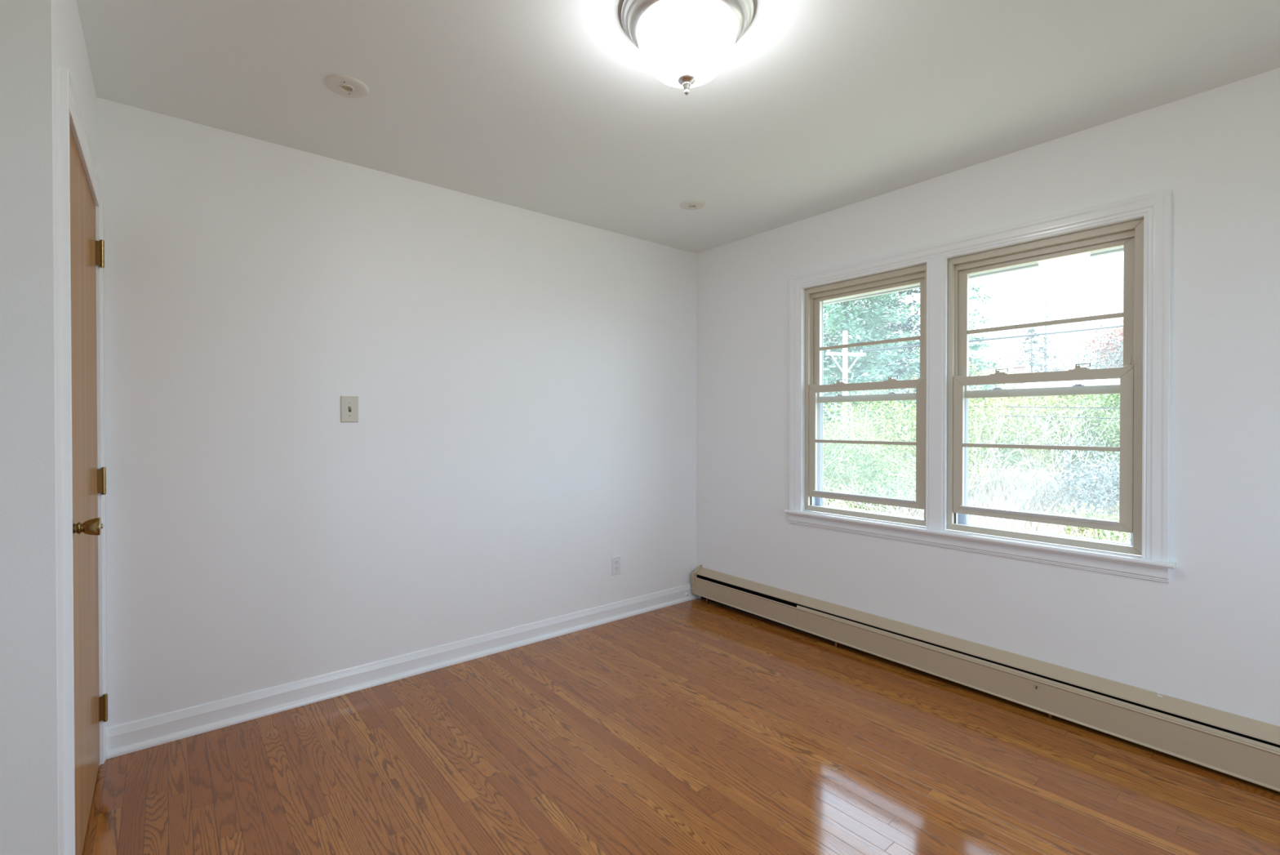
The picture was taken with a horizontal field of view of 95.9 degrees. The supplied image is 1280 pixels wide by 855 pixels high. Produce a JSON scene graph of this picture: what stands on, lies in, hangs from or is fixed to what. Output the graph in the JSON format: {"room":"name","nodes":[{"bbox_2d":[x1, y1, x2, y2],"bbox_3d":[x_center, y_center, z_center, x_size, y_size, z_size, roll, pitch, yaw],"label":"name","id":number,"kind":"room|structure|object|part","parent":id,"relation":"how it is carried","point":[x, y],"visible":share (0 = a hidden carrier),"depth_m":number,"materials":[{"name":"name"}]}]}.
{"room":"empty bedroom","nodes":[
{"label":"empty bedroom","id":0,"kind":"room"},
{"bbox_2d":[0,0,58,854],"bbox_3d":[-1.348,0.011,1.248,0.118,2.440,0.002,0,1,-39],"label":"wall","id":1,"kind":"structure","parent":0,"point":[28,750],"depth_m":1.26,"materials":[{"name":"paint"}]},
{"bbox_2d":[51,0,97,854],"bbox_3d":[-1.698,0.007,1.674,0.120,2.440,1.100,0,1,-39],"label":"wall","id":2,"kind":"structure","parent":0,"point":[68,49],"depth_m":1.34,"materials":[{"name":"white paint"}]},
{"bbox_2d":[58,66,106,854],"bbox_3d":[-1.704,0.188,1.732,0.090,2.079,0.996,0,1,-39],"label":"door frame","id":3,"kind":"structure","parent":2,"relation":"attached to","point":[69,113],"depth_m":1.38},
{"bbox_2d":[69,127,107,854],"bbox_3d":[-1.675,0.212,1.762,0.100,2.006,0.871,0,1,-39],"label":"door","id":4,"kind":"structure","parent":2,"relation":"in","point":[86,252],"depth_m":1.74,"materials":[{"name":"brown wood"}]},
{"bbox_3d":[-1.425,0.257,1.482,0.058,0.062,0.062,0,1,-39],"label":"knob","id":5,"kind":"part","parent":4,"relation":"part of","materials":[{"name":"gold metal"}]},
{"bbox_3d":[-1.402,0.257,1.502,0.003,0.046,0.046,0,1,-39],"label":"knob","id":6,"kind":"part","parent":4,"relation":"part of","materials":[{"name":"gold metal"}]},
{"bbox_2d":[96,97,696,727],"bbox_3d":[-0.831,-0.005,3.176,3.367,2.440,0.120,0,1,-39],"label":"wall","id":7,"kind":"structure","parent":0,"point":[523,380],"depth_m":2.69,"materials":[{"name":"white paint"}]},
{"bbox_2d":[340,395,358,422],"bbox_3d":[-1.340,-0.084,2.668,0.076,0.121,0.017,0,1,-39],"label":"light switch","id":8,"kind":"object","parent":7,"relation":"attached to","point":[348,404],"visible":1,"depth_m":2.67,"materials":[{"name":"beige plastic"}]},
{"bbox_2d":[106,583,698,758],"bbox_3d":[-0.785,1.164,3.126,3.091,0.104,0.030,0,1,-39],"label":"baseboard","id":9,"kind":"structure","parent":7,"relation":"attached to","point":[144,733],"depth_m":2.68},
{"bbox_2d":[611,555,620,575],"bbox_3d":[-0.149,0.875,3.661,0.070,0.117,0.008,0,1,-39],"label":"power outlet","id":10,"kind":"object","parent":7,"relation":"attached to","point":[615,561],"visible":1,"depth_m":3.65,"materials":[{"name":"white plastic"}]},
{"bbox_2d":[75,0,1279,253],"bbox_3d":[0.034,-1.288,1.017,4.760,0.160,4.540,0,1,-39],"label":"ceiling","id":11,"kind":"structure","parent":0,"point":[546,107],"depth_m":2.07,"materials":[{"name":"paint"}]},
{"bbox_2d":[324,74,368,97],"bbox_3d":[-1.045,-1.213,2.059,0.143,0.013,0.143,0,1,-39],"label":"ceiling plate","id":12,"kind":"object","parent":11,"relation":"attached to","point":[346,86],"visible":1,"depth_m":2.05,"materials":[{"name":"beige plastic"}]},
{"bbox_2d":[341,85,352,91],"bbox_3d":[-1.045,-1.212,2.059,0.037,0.008,0.037,0,1,-39],"label":"socket","id":13,"kind":"object","parent":12,"relation":"attached to","point":[344,88],"depth_m":2.07,"materials":[{"name":"beige plastic"}]},
{"bbox_2d":[621,0,753,95],"bbox_3d":[0.137,-1.094,1.693,0.386,0.238,0.386,0,1,-39],"label":"ceiling lamp","id":14,"kind":"object","parent":11,"relation":"attached to","point":[686,44],"visible":1,"depth_m":1.61,"materials":[{"name":"white glass"}]},
{"bbox_3d":[0.137,-1.092,1.693,0.290,0.138,0.290,0,1,-39],"label":"lamp shade","id":15,"kind":"part","parent":14,"relation":"part of","materials":[{"name":"white glass"}]},
{"bbox_2d":[679,200,705,209],"bbox_3d":[0.289,-1.223,3.179,0.143,0.013,0.143,0,1,-39],"label":"ceiling plate","id":16,"kind":"object","parent":11,"relation":"attached to","point":[689,204],"visible":1,"depth_m":3.16,"materials":[{"name":"beige plastic"}]},
{"bbox_2d":[81,597,1279,854],"bbox_3d":[0.035,1.262,1.037,4.760,0.060,4.540,0,1,-39],"label":"floor","id":17,"kind":"structure","parent":0,"point":[693,726],"depth_m":2.08,"materials":[{"name":"brown wood"}]},
{"bbox_2d":[696,67,1279,726],"bbox_3d":[1.819,-0.001,2.494,0.140,2.440,4.300,0,1,-39],"label":"wall","id":18,"kind":"structure","parent":0,"point":[1209,636],"depth_m":2.32,"materials":[{"name":"white paint"}]},
{"bbox_2d":[804,263,926,525],"bbox_3d":[1.251,-0.163,3.185,0.130,1.311,0.730,0,1,-39],"label":"window","id":19,"kind":"structure","parent":18,"relation":"in","point":[815,297],"depth_m":3.22,"materials":[{"name":"beige wood"}]},
{"bbox_3d":[1.204,0.377,3.159,0.020,0.017,0.584,0,1,-39],"label":"lift rail","id":20,"kind":"part","parent":19,"relation":"part of","materials":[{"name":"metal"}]},
{"bbox_3d":[1.221,0.078,3.166,0.019,0.664,0.674,0,1,-39],"label":"sash","id":21,"kind":"part","parent":19,"relation":"part of","materials":[{"name":"beige plastic"}]},
{"bbox_3d":[1.252,-0.459,3.183,0.024,0.630,0.676,0,1,-39],"label":"sash","id":22,"kind":"part","parent":19,"relation":"part of","materials":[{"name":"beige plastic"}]},
{"bbox_2d":[823,245,1124,305],"bbox_3d":[1.700,-0.881,2.908,0.210,0.206,6.500,0,1,-39],"label":"roof eave","id":23,"kind":"object","parent":18,"relation":"attached to","point":[1117,249],"visible":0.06,"depth_m":2.85},
{"bbox_2d":[789,188,1171,561],"bbox_3d":[1.498,-0.199,2.864,0.155,1.393,1.701,0,1,-39],"label":"window","id":24,"kind":"structure","parent":18,"relation":"in","point":[1130,234],"depth_m":2.50,"materials":[{"name":"white wood"}]},
{"bbox_3d":[1.719,0.382,2.534,0.020,0.017,0.584,0,1,-39],"label":"lift rail","id":25,"kind":"part","parent":24,"relation":"part of","materials":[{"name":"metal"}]},
{"bbox_3d":[1.736,0.082,2.540,0.019,0.664,0.674,0,1,-39],"label":"sash","id":26,"kind":"part","parent":24,"relation":"part of","materials":[{"name":"clear glass"}]},
{"bbox_3d":[1.767,-0.454,2.557,0.024,0.630,0.676,0,1,-39],"label":"sash","id":27,"kind":"part","parent":24,"relation":"part of","materials":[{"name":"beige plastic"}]},
{"bbox_3d":[1.846,-0.259,2.405,0.010,0.014,0.052,0,1,-39],"label":"lock lever","id":28,"kind":"part","parent":24,"relation":"part of","materials":[{"name":"metal"}]},
{"bbox_2d":[784,508,1176,582],"bbox_3d":[1.444,0.539,2.820,0.070,0.082,1.733,0,1,-39],"label":"window sill","id":29,"kind":"structure","parent":18,"relation":"attached to","point":[1117,563],"depth_m":2.59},
{"bbox_2d":[691,564,1279,791],"bbox_3d":[1.648,1.099,2.536,0.081,0.240,3.969,0,1,-39],"label":"baseboard heater","id":30,"kind":"object","parent":18,"relation":"attached to","point":[1245,748],"visible":1,"depth_m":2.46,"materials":[{"name":"beige metal"}]},
{"bbox_3d":[1.907,1.073,2.191,0.006,0.042,3.106,0,1,-39],"label":"damper blade","id":31,"kind":"part","parent":30,"relation":"part of","materials":[{"name":"beige metal"}]},
{"label":"outside","id":32,"kind":"structure","parent":0,"visible":0},
{"bbox_2d":[816,320,1125,539],"bbox_3d":[27.990,-8.595,46.167,164.140,20.494,110.000,0,1,-39],"label":"ground","id":33,"kind":"structure","parent":32,"point":[1069,340],"depth_m":91.05,"materials":[{"name":"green plant"}]},
{"bbox_2d":[825,330,864,475],"bbox_3d":[6.035,-0.584,17.017,1.106,4.520,0.166,0,0,3],"label":"utility pole","id":34,"kind":"object","parent":33,"relation":"on","point":[845,353],"visible":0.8,"depth_m":16.97,"materials":[{"name":"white wood"}]},
{"bbox_3d":[6.043,-0.584,17.016,0.170,4.520,0.170,0,1,-39],"label":"post","id":35,"kind":"part","parent":34,"relation":"part of","materials":[{"name":"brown wood"}]},
{"bbox_2d":[849,410,1119,418],"bbox_3d":[8.782,-0.270,13.012,0.024,0.371,9.560,0,1,-33],"label":"overhead wire","id":36,"kind":"object","parent":34,"relation":"attached to","point":[850,411],"visible":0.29,"depth_m":12.56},
{"bbox_2d":[850,403,1119,408],"bbox_3d":[8.782,-0.480,13.010,0.024,0.391,9.560,0,1,-33],"label":"overhead wire","id":37,"kind":"object","parent":34,"relation":"attached to","point":[851,403],"visible":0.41,"depth_m":12.67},
{"bbox_2d":[862,324,1123,351],"bbox_3d":[18.634,-3.885,20.817,25.412,3.248,0.068,0,0,-18],"label":"overhead wire","id":38,"kind":"object","parent":34,"relation":"attached to","point":[1121,326],"visible":0.48,"depth_m":18.72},
{"bbox_2d":[822,404,884,512],"bbox_3d":[3.508,0.676,11.073,2.218,2.172,2.398,0,0,25],"label":"bush","id":39,"kind":"object","parent":33,"relation":"on","point":[828,465],"visible":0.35,"depth_m":10.74,"materials":[{"name":"green plant"}]},
{"bbox_2d":[822,389,915,502],"bbox_3d":[4.694,0.344,12.359,3.297,2.583,2.833,0,0,-21],"label":"bush","id":40,"kind":"object","parent":33,"relation":"on","point":[861,429],"visible":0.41,"depth_m":12.20,"materials":[{"name":"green plant"}]},
{"bbox_2d":[823,381,915,479],"bbox_3d":[6.858,0.124,16.775,3.289,2.966,3.596,0,0,11],"label":"bush","id":41,"kind":"object","parent":33,"relation":"on","point":[880,390],"visible":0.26,"depth_m":16.20,"materials":[{"name":"green plant"}]},
{"bbox_2d":[822,289,919,450],"bbox_3d":[8.767,-4.552,24.725,7.900,12.123,8.356,0,0,10],"label":"leafy tree","id":42,"kind":"object","parent":33,"relation":"on","point":[839,315],"visible":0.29,"depth_m":23.43,"materials":[{"name":"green plant"}]},
{"bbox_2d":[824,288,919,447],"bbox_3d":[13.244,-4.285,31.898,8.757,11.055,9.346,0,1,-39],"label":"pine tree","id":43,"kind":"object","parent":33,"relation":"on","point":[905,327],"visible":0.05,"depth_m":30.57,"materials":[{"name":"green plant"}]},
{"bbox_2d":[824,445,924,521],"bbox_3d":[4.129,1.099,10.037,1.681,1.555,2.196,0,0,8],"label":"bush","id":44,"kind":"object","parent":33,"relation":"on","point":[878,477],"visible":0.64,"depth_m":9.87,"materials":[{"name":"green plant"}]},
{"bbox_2d":[860,474,990,525],"bbox_3d":[4.316,1.272,9.086,2.010,1.294,1.872,0,0,-4],"label":"brush","id":45,"kind":"object","parent":33,"relation":"on","point":[892,508],"visible":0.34,"depth_m":8.69,"materials":[{"name":"plant"}]},
{"bbox_2d":[862,373,1016,497],"bbox_3d":[6.034,0.214,12.182,3.221,2.800,2.641,0,1,31],"label":"bush","id":46,"kind":"object","parent":33,"relation":"on","point":[971,428],"visible":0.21,"depth_m":11.64,"materials":[{"name":"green plant"}]},
{"bbox_2d":[896,281,1008,419],"bbox_3d":[13.912,-3.401,26.533,5.812,9.741,5.426,0,1,-39],"label":"pine tree","id":47,"kind":"object","parent":33,"relation":"on","point":[975,345],"visible":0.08,"depth_m":25.80,"materials":[{"name":"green plant"}]},
{"bbox_2d":[902,400,1025,479],"bbox_3d":[7.982,0.477,14.329,2.773,2.401,3.014,0,1,44],"label":"bush","id":48,"kind":"object","parent":33,"relation":"on","point":[1005,435],"visible":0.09,"depth_m":13.39,"materials":[{"name":"green plant"}]},
{"bbox_2d":[878,383,1051,507],"bbox_3d":[5.843,0.404,10.400,3.515,2.653,2.545,0,1,-39],"label":"brush","id":49,"kind":"object","parent":33,"relation":"on","point":[982,465],"visible":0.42,"depth_m":10.25,"materials":[{"name":"plant"}]},
{"bbox_2d":[827,460,1137,555],"bbox_3d":[6.014,1.257,9.587,8.989,1.375,8.403,0,1,-39],"label":"dry grass","id":50,"kind":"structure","parent":33,"relation":"on","point":[1009,494],"depth_m":10.59,"materials":[{"name":"plant"}]},
{"bbox_2d":[968,353,1018,416],"bbox_3d":[18.228,-1.621,31.488,4.398,4.678,4.765,0,1,34],"label":"leafy tree","id":51,"kind":"object","parent":33,"relation":"on","point":[983,373],"visible":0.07,"depth_m":30.31,"materials":[{"name":"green plant"}]},
{"bbox_2d":[973,383,1076,465],"bbox_3d":[12.058,-0.115,18.332,3.310,2.766,4.224,0,1,36],"label":"bush","id":52,"kind":"object","parent":33,"relation":"on","point":[1004,397],"visible":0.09,"depth_m":18.29,"materials":[{"name":"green plant"}]},
{"bbox_2d":[1001,327,1061,417],"bbox_3d":[25.806,-2.766,38.522,6.751,7.680,6.445,0,1,36],"label":"spruce tree","id":53,"kind":"object","parent":33,"relation":"on","point":[1033,364],"visible":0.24,"depth_m":37.98,"materials":[{"name":"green plant"}]},
{"bbox_2d":[973,385,1119,494],"bbox_3d":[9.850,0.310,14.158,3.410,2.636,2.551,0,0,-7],"label":"bush","id":54,"kind":"object","parent":33,"relation":"on","point":[1033,426],"visible":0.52,"depth_m":13.73,"materials":[{"name":"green plant"}]},
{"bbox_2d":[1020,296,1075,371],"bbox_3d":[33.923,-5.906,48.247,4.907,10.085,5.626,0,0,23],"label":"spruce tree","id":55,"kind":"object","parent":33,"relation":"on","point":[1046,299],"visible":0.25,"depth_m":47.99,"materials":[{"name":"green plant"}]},
{"bbox_2d":[1011,364,1119,412],"bbox_3d":[23.625,-1.079,31.276,4.400,4.868,5.660,0,1,-39],"label":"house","id":56,"kind":"structure","parent":33,"relation":"on","point":[1016,368],"depth_m":30.50,"materials":[{"name":"white"}]},
{"bbox_2d":[1022,344,1108,371],"bbox_3d":[28.781,-2.835,38.821,4.208,6.450,9.051,0,0,-4],"label":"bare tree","id":57,"kind":"object","parent":33,"relation":"on","point":[1076,362],"visible":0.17,"depth_m":39.04,"materials":[{"name":"plant"}]},
{"bbox_2d":[1025,386,1119,492],"bbox_3d":[11.037,0.346,13.570,3.320,2.769,2.770,0,1,36],"label":"bush","id":58,"kind":"object","parent":33,"relation":"on","point":[1117,429],"visible":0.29,"depth_m":13.64,"materials":[{"name":"green plant"}]},
{"bbox_2d":[1037,436,1119,519],"bbox_3d":[7.971,0.936,9.723,2.068,1.554,2.098,0,1,-39],"label":"bush","id":59,"kind":"object","parent":33,"relation":"on","point":[1088,479],"visible":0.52,"depth_m":9.58,"materials":[{"name":"green plant"}]},
{"bbox_2d":[1045,339,1111,371],"bbox_3d":[33.258,-3.373,43.669,5.590,6.116,4.954,0,0,-12],"label":"leafy tree","id":60,"kind":"object","parent":33,"relation":"on","point":[1072,350],"visible":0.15,"depth_m":43.88,"materials":[{"name":"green plant"}]},
{"bbox_2d":[1043,500,1130,542],"bbox_3d":[6.806,1.456,8.298,1.411,0.909,1.624,0,1,-39],"label":"bush","id":61,"kind":"object","parent":33,"relation":"on","point":[1081,513],"visible":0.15,"depth_m":8.38,"materials":[{"name":"yellow plant"}]},
{"bbox_2d":[1058,393,1119,462],"bbox_3d":[14.662,-0.056,18.207,3.175,2.696,3.951,0,1,37],"label":"bush","id":62,"kind":"object","parent":33,"relation":"on","point":[1117,396],"visible":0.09,"depth_m":17.55,"materials":[{"name":"green plant"}]},
{"bbox_2d":[1062,528,1130,554],"bbox_3d":[5.958,1.554,7.285,1.128,0.772,1.053,0,1,-39],"label":"bush","id":63,"kind":"object","parent":33,"relation":"on","point":[1111,533],"visible":0.06,"depth_m":7.27,"materials":[{"name":"green plant"}]},
{"bbox_2d":[1078,320,1123,368],"bbox_3d":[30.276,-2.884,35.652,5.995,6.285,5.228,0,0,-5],"label":"leafy tree","id":64,"kind":"object","parent":33,"relation":"on","point":[1120,361],"visible":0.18,"depth_m":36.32,"materials":[{"name":"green plant"}]}
]}

